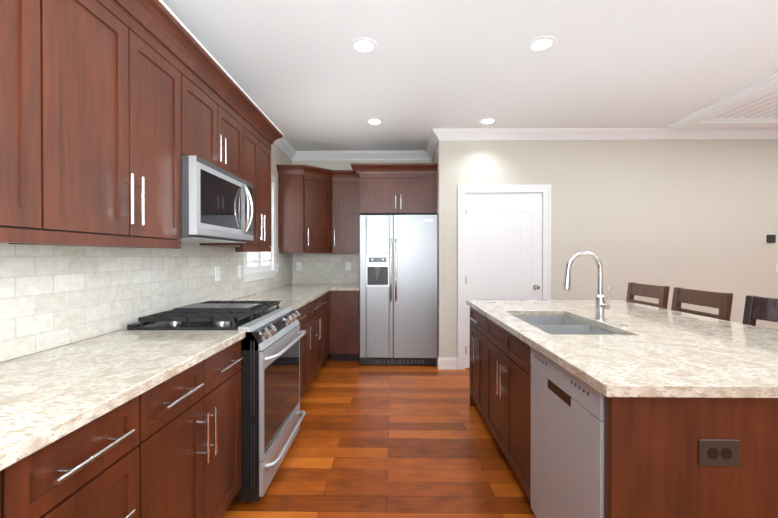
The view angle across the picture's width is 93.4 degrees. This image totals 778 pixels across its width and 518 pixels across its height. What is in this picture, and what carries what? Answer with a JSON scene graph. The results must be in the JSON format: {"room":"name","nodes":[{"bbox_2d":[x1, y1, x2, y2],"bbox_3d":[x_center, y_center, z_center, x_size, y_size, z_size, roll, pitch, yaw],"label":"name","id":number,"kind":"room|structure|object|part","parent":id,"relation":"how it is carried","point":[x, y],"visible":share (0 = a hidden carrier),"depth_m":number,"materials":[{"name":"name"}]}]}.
{"room":"kitchen","nodes":[
{"label":"kitchen","id":0,"kind":"room"},
{"bbox_2d":[3,143,291,361],"bbox_3d":[-1.442,-0.075,1.277,0.100,2.720,7.780,0,0,1],"label":"wall","id":1,"kind":"structure","parent":0,"point":[279,156],"depth_m":4.40,"materials":[{"name":"beige paint"}]},
{"bbox_2d":[0,0,67,235],"bbox_3d":[-1.235,-0.590,0.752,0.322,1.012,0.878,0,0,1],"label":"upper cabinet","id":2,"kind":"object","parent":1,"relation":"attached to","point":[33,33],"depth_m":1.11,"materials":[{"name":"brown wood"}]},
{"bbox_2d":[0,0,187,243],"bbox_3d":[-1.226,-0.595,1.475,0.322,1.012,0.804,0,0,1],"label":"upper cabinet","id":3,"kind":"object","parent":1,"relation":"attached to","point":[112,112],"depth_m":1.47,"materials":[{"name":"brown wood"}]},
{"bbox_2d":[9,243,139,247],"bbox_3d":[-1.254,-0.067,1.165,0.120,0.037,1.360,0,0,1],"label":"light","id":4,"kind":"object","parent":3,"relation":"attached to","point":[9,243],"depth_m":1.42,"materials":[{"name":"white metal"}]},
{"bbox_2d":[0,242,291,361],"bbox_3d":[-1.376,0.126,2.142,0.009,0.476,5.850,0,0,1],"label":"tile backsplash","id":5,"kind":"structure","parent":1,"relation":"attached to","point":[51,296],"depth_m":1.74,"materials":[{"name":"tile"}]},
{"bbox_2d":[215,266,219,280],"bbox_3d":[-1.355,0.120,2.907,0.008,0.115,0.072,0,0,1],"label":"electrical outlet","id":6,"kind":"object","parent":5,"relation":"attached to","point":[217,273],"visible":1,"depth_m":2.90,"materials":[{"name":"white plastic"}]},
{"bbox_2d":[238,265,241,277],"bbox_3d":[-1.350,0.117,3.317,0.008,0.115,0.072,0,0,1],"label":"electrical outlet","id":7,"kind":"object","parent":5,"relation":"attached to","point":[239,271],"visible":1,"depth_m":3.31,"materials":[{"name":"white plastic"}]},
{"bbox_2d":[188,44,243,179],"bbox_3d":[-1.215,-0.821,2.255,0.322,0.569,0.759,0,0,1],"label":"upper cabinet","id":8,"kind":"object","parent":1,"relation":"attached to","point":[215,112],"depth_m":2.19,"materials":[{"name":"brown wood"}]},
{"bbox_2d":[178,155,252,242],"bbox_3d":[-1.151,-0.319,2.257,0.445,0.424,0.754,0,0,1],"label":"microwave","id":9,"kind":"object","parent":8,"relation":"attached to","point":[217,204],"visible":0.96,"depth_m":2.07,"materials":[{"name":"silver metal"}]},
{"bbox_2d":[200,104,271,247],"bbox_3d":[-1.205,-0.603,2.941,0.322,1.012,0.611,0,0,1],"label":"upper cabinet","id":10,"kind":"object","parent":1,"relation":"attached to","point":[257,134],"depth_m":2.91,"materials":[{"name":"brown wood"}]},
{"bbox_3d":[-1.184,-0.580,1.470,0.406,1.066,3.719,0,0,1],"label":"cab crown","id":11,"kind":"part","parent":10,"relation":"part of","materials":[{"name":"brown wood"}]},
{"bbox_2d":[243,175,277,281],"bbox_3d":[-1.388,-0.366,3.865,0.138,1.170,0.920,0,0,1],"label":"window","id":12,"kind":"structure","parent":1,"relation":"in","point":[248,277],"depth_m":4.24,"materials":[{"name":"white"}]},
{"bbox_2d":[248,188,271,272],"bbox_3d":[-1.378,-0.366,3.865,0.069,1.018,0.748,0,0,1],"label":"window shutter","id":13,"kind":"object","parent":12,"relation":"attached to","point":[257,262],"visible":0.23,"depth_m":3.86,"materials":[{"name":"white wood"}]},
{"bbox_2d":[274,137,297,160],"bbox_3d":[-1.350,-1.380,1.218,0.086,0.108,7.680,0,0,1],"label":"crown molding","id":14,"kind":"structure","parent":1,"relation":"attached to","point":[285,147],"depth_m":4.68,"materials":[{"name":"white wood"}]},
{"bbox_2d":[292,160,431,169],"bbox_3d":[-0.327,-0.098,5.102,2.025,2.720,0.100,0,0,1],"label":"wall","id":15,"kind":"structure","parent":0,"point":[340,165],"depth_m":5.05,"materials":[{"name":"beige paint"}]},
{"bbox_2d":[276,165,339,251],"bbox_3d":[-1.008,-0.614,4.749,0.668,1.012,0.613,0,0,1],"label":"upper cabinet","id":16,"kind":"object","parent":15,"relation":"attached to","point":[306,193],"depth_m":4.46,"materials":[{"name":"brown wood"}]},
{"bbox_2d":[292,253,359,283],"bbox_3d":[-0.828,0.108,5.055,0.964,0.476,0.009,0,0,1],"label":"tile backsplash","id":17,"kind":"structure","parent":15,"relation":"attached to","point":[317,268],"depth_m":5.05,"materials":[{"name":"tile"}]},
{"bbox_2d":[296,262,301,269],"bbox_3d":[-1.240,0.107,5.051,0.072,0.115,0.008,0,0,1],"label":"electrical outlet","id":18,"kind":"object","parent":17,"relation":"attached to","point":[298,265],"visible":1,"depth_m":5.05,"materials":[{"name":"white plastic"}]},
{"bbox_2d":[346,262,350,269],"bbox_3d":[-0.560,0.107,5.042,0.072,0.115,0.008,0,0,1],"label":"electrical outlet","id":19,"kind":"object","parent":17,"relation":"attached to","point":[348,265],"visible":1,"depth_m":5.04,"materials":[{"name":"white plastic"}]},
{"bbox_2d":[336,176,359,251],"bbox_3d":[-0.564,-0.566,4.868,0.432,0.914,0.364,0,0,1],"label":"upper cabinet","id":20,"kind":"object","parent":15,"relation":"attached to","point":[347,187],"depth_m":4.73,"materials":[{"name":"brown wood"}]},
{"bbox_2d":[298,151,431,160],"bbox_3d":[-0.334,-1.403,5.001,1.835,0.108,0.086,0,0,1],"label":"crown molding","id":21,"kind":"structure","parent":15,"relation":"attached to","point":[302,155],"depth_m":5.00,"materials":[{"name":"white wood"}]},
{"bbox_2d":[360,164,437,215],"bbox_3d":[0.114,-0.830,4.709,0.924,0.579,0.656,0,0,1],"label":"upper cabinet","id":22,"kind":"object","parent":15,"relation":"attached to","point":[385,189],"depth_m":4.38,"materials":[{"name":"brown wood"}]},
{"bbox_3d":[-0.385,-0.592,4.530,1.918,1.054,0.441,0,0,1],"label":"cab crown","id":23,"kind":"part","parent":22,"relation":"part of","materials":[{"name":"brown wood"}]},
{"bbox_2d":[221,354,535,517],"bbox_3d":[2.292,1.315,1.234,7.570,0.060,7.780,0,0,1],"label":"floor","id":24,"kind":"structure","parent":0,"point":[394,441],"depth_m":2.38,"materials":[{"name":"brown wood"}]},
{"bbox_2d":[0,468,19,517],"bbox_3d":[-1.088,0.852,0.328,0.626,0.876,0.818,0,0,1],"label":"base cabinet","id":25,"kind":"object","parent":24,"relation":"on","point":[8,509],"depth_m":0.74,"materials":[{"name":"brown wood"}]},
{"bbox_2d":[16,388,159,517],"bbox_3d":[-1.080,0.849,0.935,0.626,0.876,0.513,0,0,1],"label":"base cabinet","id":26,"kind":"object","parent":24,"relation":"on","point":[132,424],"depth_m":0.98,"materials":[{"name":"brown wood"}]},
{"bbox_2d":[0,330,244,471],"bbox_3d":[-1.075,0.394,0.546,0.649,0.037,2.663,0,0,1],"label":"countertop","id":27,"kind":"structure","parent":26,"relation":"on","point":[46,396],"depth_m":1.14,"materials":[{"name":"beige stone"}]},
{"bbox_2d":[160,340,242,517],"bbox_3d":[-1.072,0.845,1.507,0.626,0.876,0.750,0,0,1],"label":"base cabinet","id":28,"kind":"object","parent":24,"relation":"on","point":[201,424],"depth_m":1.48,"materials":[{"name":"brown wood"}]},
{"bbox_2d":[127,301,305,502],"bbox_3d":[-0.961,0.785,2.260,0.766,0.988,0.753,0,0,1],"label":"range","id":29,"kind":"object","parent":24,"relation":"on","point":[271,418],"visible":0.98,"depth_m":1.99,"materials":[{"name":"silver metal"}]},
{"bbox_2d":[297,316,311,397],"bbox_3d":[-1.052,0.836,2.999,0.626,0.876,0.715,0,0,1],"label":"base cabinet","id":30,"kind":"object","parent":24,"relation":"on","point":[305,322],"depth_m":3.23,"materials":[{"name":"brown wood"}]},
{"bbox_2d":[312,316,323,379],"bbox_3d":[-1.043,0.832,3.662,0.626,0.876,0.849,0,0,1],"label":"base cabinet","id":31,"kind":"object","parent":24,"relation":"on","point":[317,321],"depth_m":3.71,"materials":[{"name":"brown wood"}]},
{"bbox_2d":[324,316,335,360],"bbox_3d":[-1.005,0.829,4.242,0.685,0.876,0.428,0,0,1],"label":"base cabinet","id":32,"kind":"object","parent":24,"relation":"on","point":[329,321],"depth_m":4.43,"materials":[{"name":"brown wood"}]},
{"bbox_2d":[336,292,360,360],"bbox_3d":[-0.532,0.826,4.743,0.365,0.876,0.626,0,0,1],"label":"base cabinet","id":33,"kind":"object","parent":24,"relation":"on","point":[348,318],"depth_m":4.44,"materials":[{"name":"brown wood"}]},
{"bbox_2d":[230,284,359,315],"bbox_3d":[-0.858,0.374,3.849,0.992,0.037,2.420,0,0,1],"label":"countertop","id":34,"kind":"structure","parent":33,"relation":"on","point":[308,299],"depth_m":3.93,"materials":[{"name":"beige stone"}]},
{"bbox_2d":[360,215,436,364],"bbox_3d":[0.115,0.377,4.612,0.907,1.775,0.814,0,0,1],"label":"fridge","id":35,"kind":"object","parent":24,"relation":"on","point":[398,289],"visible":1,"depth_m":4.28,"materials":[{"name":"silver metal"}]},
{"bbox_3d":[-0.147,0.327,4.312,0.392,1.670,0.060,0,0,1],"label":"door","id":36,"kind":"part","parent":35,"relation":"part of","materials":[{"name":"silver metal"}]},
{"bbox_3d":[0.310,0.327,4.305,0.509,1.670,0.062,0,0,1],"label":"door","id":37,"kind":"part","parent":35,"relation":"part of","materials":[{"name":"silver metal"}]},
{"bbox_2d":[466,303,777,517],"bbox_3d":[1.216,0.842,2.128,1.146,0.876,2.077,0,0,1],"label":"kitchen island","id":38,"kind":"object","parent":24,"relation":"on","point":[600,406],"depth_m":1.10,"materials":[{"name":"brown wood"}]},
{"bbox_2d":[531,347,604,517],"bbox_3d":[0.978,0.838,1.433,0.632,0.852,0.586,0,0,1],"label":"dishwasher","id":39,"kind":"object","parent":38,"relation":"in","point":[568,414],"depth_m":1.38,"materials":[{"name":"silver metal"}]},
{"bbox_2d":[466,300,777,398],"bbox_3d":[1.321,0.384,2.122,1.336,0.037,2.110,0,0,1],"label":"island countertop","id":40,"kind":"structure","parent":38,"relation":"on","point":[656,352],"depth_m":1.49,"materials":[{"name":"beige stone"}]},
{"bbox_2d":[518,315,617,334],"bbox_3d":[1.002,0.499,2.162,0.449,0.217,0.804,0,0,1],"label":"sink","id":41,"kind":"object","parent":40,"relation":"in","point":[560,324],"depth_m":2.22,"materials":[{"name":"grey metal"}]},
{"bbox_2d":[562,251,609,318],"bbox_3d":[1.162,0.160,2.169,0.252,0.409,0.094,0,0,1],"label":"faucet","id":42,"kind":"object","parent":40,"relation":"on","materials":[{"name":"silver metal"}]},
{"bbox_2d":[698,439,739,466],"bbox_3d":[0.985,0.581,1.094,0.120,0.080,0.007,0,0,1],"label":"outlet","id":43,"kind":"object","parent":38,"relation":"attached to","point":[711,452],"depth_m":1.09,"materials":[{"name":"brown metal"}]},
{"bbox_2d":[626,282,669,308],"bbox_3d":[1.899,0.742,2.996,0.464,1.065,0.440,0,0,1],"label":"bar stool","id":44,"kind":"object","parent":24,"relation":"on","point":[661,293],"visible":0.23,"depth_m":2.94,"materials":[{"name":"brown wood"}]},
{"bbox_2d":[671,287,732,320],"bbox_3d":[1.892,0.745,2.476,0.464,1.065,0.440,0,0,1],"label":"bar stool","id":45,"kind":"object","parent":24,"relation":"on","point":[721,302],"visible":0.12,"depth_m":2.42,"materials":[{"name":"brown wood"}]},
{"bbox_2d":[742,295,777,329],"bbox_3d":[1.893,0.748,1.926,0.482,1.065,0.440,0,0,1],"label":"bar stool","id":46,"kind":"object","parent":24,"relation":"on","point":[760,308],"visible":0.23,"depth_m":2.06,"materials":[{"name":"brown wood"}]},
{"bbox_2d":[432,145,437,362],"bbox_3d":[0.629,-0.096,4.664,0.100,2.720,0.750,0,0,1],"label":"wall","id":47,"kind":"structure","parent":0,"point":[435,158],"depth_m":4.35,"materials":[{"name":"beige paint"}]},
{"bbox_2d":[426,138,437,158],"bbox_3d":[0.535,-1.400,4.567,0.086,0.108,0.750,0,0,1],"label":"crown molding","id":48,"kind":"structure","parent":47,"relation":"attached to","point":[431,147],"depth_m":4.72,"materials":[{"name":"white"}]},
{"bbox_2d":[162,0,777,150],"bbox_3d":[2.292,-1.465,1.218,7.570,0.060,7.780,0,0,1],"label":"ceiling","id":49,"kind":"structure","parent":0,"point":[304,75],"depth_m":2.69,"materials":[{"name":"white paint"}]},
{"bbox_2d":[350,37,377,52],"bbox_3d":[-0.171,-1.439,2.482,0.188,0.007,0.188,0,0,1],"label":"recessed light","id":50,"kind":"object","parent":49,"relation":"in","point":[363,45],"visible":1,"depth_m":2.47,"materials":[{"name":"white plastic"}]},
{"bbox_2d":[366,118,383,124],"bbox_3d":[-0.151,-1.447,3.881,0.188,0.007,0.188,0,0,1],"label":"recessed light","id":51,"kind":"object","parent":49,"relation":"in","point":[374,121],"visible":1,"depth_m":3.86,"materials":[{"name":"white plastic"}]},
{"bbox_2d":[479,117,496,123],"bbox_3d":[1.044,-1.447,3.865,0.188,0.007,0.188,0,0,1],"label":"recessed light","id":52,"kind":"object","parent":49,"relation":"in","point":[490,120],"visible":1,"depth_m":3.84,"materials":[{"name":"white"}]},
{"bbox_2d":[526,36,556,51],"bbox_3d":[1.024,-1.439,2.465,0.188,0.007,0.188,0,0,1],"label":"recessed light","id":53,"kind":"object","parent":49,"relation":"in","point":[540,43],"visible":1,"depth_m":2.45,"materials":[{"name":"white"}]},
{"bbox_2d":[668,72,777,127],"bbox_3d":[3.107,-1.414,2.032,0.215,0.050,3.890,0,0,1],"label":"trim","id":54,"kind":"structure","parent":49,"relation":"attached to","point":[700,118],"depth_m":3.33,"materials":[{"name":"white wood"}]},
{"bbox_2d":[695,117,777,127],"bbox_3d":[4.479,-1.425,3.851,2.430,0.050,0.215,0,0,1],"label":"trim","id":55,"kind":"structure","parent":49,"relation":"attached to","point":[718,122],"depth_m":3.80,"materials":[{"name":"white wood"}]},
{"bbox_2d":[711,89,777,117],"bbox_3d":[4.449,-1.435,2.013,2.470,0.008,3.460,0,0,1],"label":"beadboard","id":56,"kind":"object","parent":49,"relation":"attached to","point":[765,105],"depth_m":3.55,"materials":[{"name":"white wood"}]},
{"bbox_2d":[438,139,777,356],"bbox_3d":[3.346,-0.093,4.216,5.545,2.720,0.130,0,0,1],"label":"wall","id":57,"kind":"structure","parent":0,"point":[695,214],"depth_m":4.16,"materials":[{"name":"beige paint"}]},
{"bbox_2d":[437,355,456,369],"bbox_3d":[3.289,1.200,4.203,5.459,0.135,0.114,0,0,1],"label":"baseboard","id":58,"kind":"structure","parent":57,"relation":"attached to","point":[448,363],"depth_m":4.18,"materials":[{"name":"white wood"}]},
{"bbox_2d":[465,193,541,367],"bbox_3d":[1.310,0.255,4.171,0.871,2.000,0.103,0,0,1],"label":"pantry door","id":59,"kind":"structure","parent":57,"relation":"in","point":[503,246],"depth_m":4.19,"materials":[{"name":"white wood"}]},
{"bbox_3d":[1.290,0.247,4.155,0.831,1.690,0.070,0,0,1],"label":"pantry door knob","id":60,"kind":"part","parent":59,"relation":"part of","materials":[{"name":"white wood"}]},
{"bbox_2d":[457,184,550,369],"bbox_3d":[1.311,0.214,4.222,1.055,2.105,0.118,0,0,1],"label":"door frame","id":61,"kind":"structure","parent":57,"relation":"attached to","point":[543,189],"depth_m":4.17,"materials":[{"name":"white wood"}]},
{"bbox_2d":[430,127,777,142],"bbox_3d":[3.252,-1.397,4.102,5.531,0.108,0.086,0,0,1],"label":"crown molding","id":62,"kind":"structure","parent":57,"relation":"attached to","point":[658,133],"depth_m":4.11,"materials":[{"name":"white wood"}]},
{"bbox_2d":[765,234,775,242],"bbox_3d":[4.297,-0.222,4.126,0.104,0.104,0.022,0,0,1],"label":"thermostat","id":63,"kind":"object","parent":57,"relation":"attached to","point":[770,238],"visible":1,"depth_m":4.12,"materials":[{"name":"white"}]},
{"label":"outside","id":64,"kind":"structure","parent":0,"visible":0},
{"bbox_2d":[248,252,263,265],"bbox_3d":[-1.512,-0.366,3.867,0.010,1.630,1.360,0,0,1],"label":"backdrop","id":65,"kind":"structure","parent":64,"point":[254,259],"depth_m":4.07,"materials":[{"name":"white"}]}
]}

